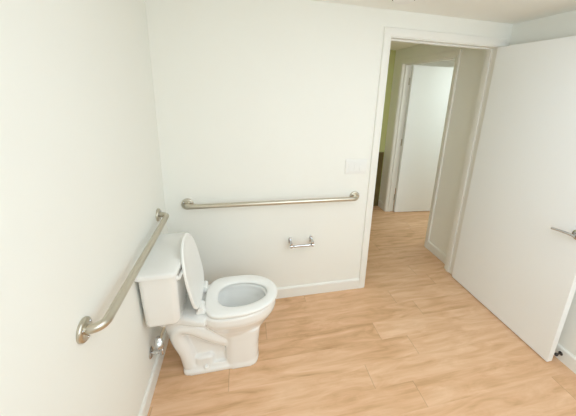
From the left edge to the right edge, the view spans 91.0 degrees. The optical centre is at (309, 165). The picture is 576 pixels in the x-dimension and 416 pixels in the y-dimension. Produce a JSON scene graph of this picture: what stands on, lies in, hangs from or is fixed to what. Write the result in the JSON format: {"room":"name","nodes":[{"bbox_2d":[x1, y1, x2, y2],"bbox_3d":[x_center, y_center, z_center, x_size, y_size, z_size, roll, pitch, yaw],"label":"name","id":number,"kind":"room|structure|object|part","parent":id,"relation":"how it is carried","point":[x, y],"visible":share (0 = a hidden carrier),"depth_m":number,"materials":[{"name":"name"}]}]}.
{"room":"accessible bathroom","nodes":[
{"label":"accessible bathroom","id":0,"kind":"room"},
{"bbox_2d":[0,0,167,415],"bbox_3d":[-0.659,0.457,0.352,0.100,2.212,3.415,-1,16,-13],"label":"wall","id":1,"kind":"structure","parent":0,"point":[82,191],"depth_m":0.89,"materials":[{"name":"white paint"}]},
{"bbox_2d":[76,208,168,343],"bbox_3d":[-0.805,0.421,1.343,0.073,0.080,0.961,-1,16,-13],"label":"grab bar","id":2,"kind":"object","parent":1,"relation":"attached to","point":[86,327],"visible":1,"depth_m":1.05,"materials":[{"name":"silver metal"}]},
{"bbox_2d":[138,330,168,415],"bbox_3d":[-0.647,1.479,0.633,0.013,0.095,3.200,-1,16,-13],"label":"baseboard","id":3,"kind":"structure","parent":1,"relation":"attached to","point":[145,406],"depth_m":1.57,"materials":[{"name":"white paint"}]},
{"bbox_2d":[149,325,165,358],"bbox_3d":[-0.829,0.947,1.553,0.104,0.262,0.069,-1,16,-13],"label":"supply valve","id":4,"kind":"object","parent":1,"relation":"attached to","point":[158,342],"visible":0.83,"depth_m":1.55,"materials":[{"name":"silver metal"}]},
{"bbox_3d":[-0.829,0.974,1.549,0.044,0.056,0.048,-1,16,-13],"label":"knob","id":5,"kind":"part","parent":4,"relation":"part of","materials":[{"name":"silver metal"}]},
{"bbox_2d":[145,0,512,287],"bbox_3d":[1.251,-0.022,2.441,4.600,2.212,0.115,-1,16,-13],"label":"wall","id":6,"kind":"structure","parent":0,"point":[256,100],"depth_m":1.95,"materials":[{"name":"white paint"}]},
{"bbox_2d":[181,191,358,209],"bbox_3d":[-0.237,0.264,2.059,1.312,0.080,0.073,-1,16,-13],"label":"grab bar","id":7,"kind":"object","parent":6,"relation":"attached to","point":[187,204],"visible":1,"depth_m":2.01,"materials":[{"name":"silver metal"}]},
{"bbox_2d":[289,236,313,248],"bbox_3d":[-0.063,0.597,2.192,0.190,0.056,0.079,-1,16,-13],"label":"toilet paper holder","id":8,"kind":"object","parent":6,"relation":"attached to","point":[290,238],"visible":1,"depth_m":2.17,"materials":[{"name":"silver metal"}]},
{"bbox_3d":[-0.145,0.599,2.172,0.022,0.056,0.079,-1,16,-13],"label":"post","id":9,"kind":"part","parent":8,"relation":"part of","materials":[{"name":"silver metal"}]},
{"bbox_2d":[276,278,358,298],"bbox_3d":[-0.295,1.046,2.297,1.485,0.095,0.013,-1,16,-13],"label":"baseboard","id":10,"kind":"structure","parent":6,"relation":"attached to","point":[315,288],"depth_m":2.38,"materials":[{"name":"white paint"}]},
{"bbox_2d":[345,159,366,173],"bbox_3d":[0.357,0.010,2.166,0.176,0.114,0.009,-1,16,-13],"label":"light switch","id":11,"kind":"object","parent":6,"relation":"attached to","point":[354,166],"visible":1,"depth_m":2.16,"materials":[{"name":"white plastic"}]},
{"bbox_2d":[364,37,497,284],"bbox_3d":[0.958,0.058,2.393,0.944,2.058,0.115,-1,16,-13],"label":"trim","id":12,"kind":"structure","parent":6,"relation":"attached to","point":[491,51],"depth_m":2.40,"materials":[{"name":"white paint"}]},
{"bbox_2d":[358,26,507,287],"bbox_3d":[0.974,0.053,2.326,1.034,2.103,0.015,-1,16,-13],"label":"trim","id":13,"kind":"structure","parent":6,"relation":"attached to","point":[389,32],"depth_m":2.10,"materials":[{"name":"white paint"}]},
{"bbox_2d":[147,189,575,415],"bbox_3d":[1.306,1.203,2.311,4.800,0.080,5.800,-1,16,-13],"label":"floor","id":14,"kind":"structure","parent":0,"point":[412,341],"depth_m":1.83,"materials":[{"name":"brown wood"}]},
{"bbox_2d":[134,232,276,375],"bbox_3d":[-0.551,0.802,1.697,0.713,0.855,0.428,-1,16,-13],"label":"toilet","id":15,"kind":"object","parent":14,"relation":"on","point":[215,326],"visible":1,"depth_m":1.62,"materials":[{"name":"white ceramic"}]},
{"bbox_3d":[-0.787,0.483,1.550,0.197,0.030,0.428,-1,16,-13],"label":"tank lid","id":16,"kind":"part","parent":15,"relation":"part of","materials":[{"name":"white ceramic"}]},
{"bbox_3d":[-0.794,0.642,1.592,0.179,0.306,0.402,-1,16,-13],"label":"tank","id":17,"kind":"part","parent":15,"relation":"part of","materials":[{"name":"white ceramic"}]},
{"bbox_3d":[-0.663,0.560,1.443,0.023,0.026,0.075,0,15,-9],"label":"flush lever","id":18,"kind":"part","parent":15,"relation":"part of","materials":[{"name":"silver metal"}]},
{"bbox_3d":[-0.670,0.586,1.617,0.086,0.406,0.344,-1,16,-13],"label":"seat lid","id":19,"kind":"part","parent":15,"relation":"part of","materials":[{"name":"white plastic"}]},
{"bbox_3d":[-0.552,1.004,1.764,0.675,0.430,0.352,-1,16,-13],"label":"bowl","id":20,"kind":"part","parent":15,"relation":"part of","materials":[{"name":"white ceramic"}]},
{"bbox_3d":[-0.415,0.789,1.736,0.431,0.023,0.352,-1,16,-13],"label":"seat","id":21,"kind":"part","parent":15,"relation":"part of","materials":[{"name":"white plastic"}]},
{"bbox_2d":[379,50,395,194],"bbox_3d":[0.356,-0.449,3.877,1.738,2.212,0.060,-1,16,-13],"label":"wall","id":22,"kind":"structure","parent":0,"point":[392,52],"depth_m":3.90,"materials":[{"name":"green paint"}]},
{"bbox_2d":[373,152,383,205],"bbox_3d":[0.321,0.225,4.018,1.509,0.835,0.016,-1,16,-13],"label":"trim","id":23,"kind":"structure","parent":22,"relation":"attached to","point":[381,154],"depth_m":4.17,"materials":[{"name":"brown wood"}]},
{"bbox_2d":[396,61,454,185],"bbox_3d":[1.989,-0.677,4.989,1.962,2.212,0.100,-1,16,-13],"label":"door frame","id":24,"kind":"structure","parent":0,"point":[440,63],"depth_m":4.71,"materials":[{"name":"white paint"}]},
{"bbox_2d":[313,0,575,61],"bbox_3d":[1.404,-1.017,1.712,4.800,0.100,5.800,-1,16,-13],"label":"ceiling","id":25,"kind":"structure","parent":0,"point":[500,11],"depth_m":1.82,"materials":[{"name":"paint"}]},
{"bbox_2d":[392,0,414,4],"bbox_3d":[0.542,-0.960,1.625,0.140,0.038,0.140,-1,16,-13],"label":"smoke detector","id":26,"kind":"object","parent":25,"relation":"attached to","point":[402,2],"visible":1,"depth_m":1.62,"materials":[{"name":"white plastic"}]},
{"bbox_2d":[379,10,575,356],"bbox_3d":[1.729,0.199,1.700,0.132,2.212,4.990,-1,16,-13],"label":"wall","id":27,"kind":"structure","parent":0,"point":[471,60],"depth_m":2.67,"materials":[{"name":"white paint"}]},
{"bbox_2d":[378,200,382,209],"bbox_3d":[1.064,0.587,4.219,0.013,0.095,0.166,-1,16,-13],"label":"baseboard","id":28,"kind":"structure","parent":27,"relation":"attached to","point":[380,204],"depth_m":4.21,"materials":[{"name":"white paint"}]},
{"bbox_2d":[383,49,461,247],"bbox_3d":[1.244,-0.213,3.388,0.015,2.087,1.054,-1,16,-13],"label":"trim","id":29,"kind":"structure","parent":27,"relation":"attached to","point":[453,53],"depth_m":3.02,"materials":[{"name":"white paint"}]},
{"bbox_2d":[393,65,453,211],"bbox_3d":[1.705,-0.303,3.913,0.926,2.010,0.052,0,15,-10],"label":"door","id":30,"kind":"structure","parent":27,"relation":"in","point":[429,88],"depth_m":3.83,"materials":[{"name":"white paint"}]},
{"bbox_2d":[427,241,445,263],"bbox_3d":[1.361,0.931,2.994,0.013,0.095,0.338,-1,16,-13],"label":"baseboard","id":31,"kind":"structure","parent":27,"relation":"attached to","point":[432,248],"depth_m":3.01,"materials":[{"name":"white paint"}]},
{"bbox_2d":[452,36,575,361],"bbox_3d":[1.510,0.192,2.012,0.137,2.028,0.904,-1,16,-13],"label":"door","id":32,"kind":"structure","parent":27,"relation":"in","point":[516,253],"depth_m":1.95,"materials":[{"name":"white paint"}]},
{"bbox_3d":[1.528,0.402,1.703,0.017,0.025,0.127,-2,16,-15],"label":"lever","id":33,"kind":"part","parent":32,"relation":"part of","materials":[{"name":"silver metal"}]},
{"bbox_2d":[554,351,562,355],"bbox_3d":[1.638,1.244,1.861,0.048,0.026,0.026,-1,16,-13],"label":"door stop","id":34,"kind":"object","parent":27,"relation":"attached to","point":[559,352],"visible":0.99,"depth_m":1.86,"materials":[{"name":"grey metal"}]},
{"bbox_2d":[554,343,575,373],"bbox_3d":[1.825,1.429,1.220,0.013,0.095,3.200,-1,16,-13],"label":"baseboard","id":35,"kind":"structure","parent":27,"relation":"attached to","point":[567,358],"depth_m":1.83,"materials":[{"name":"white paint"}]}
]}

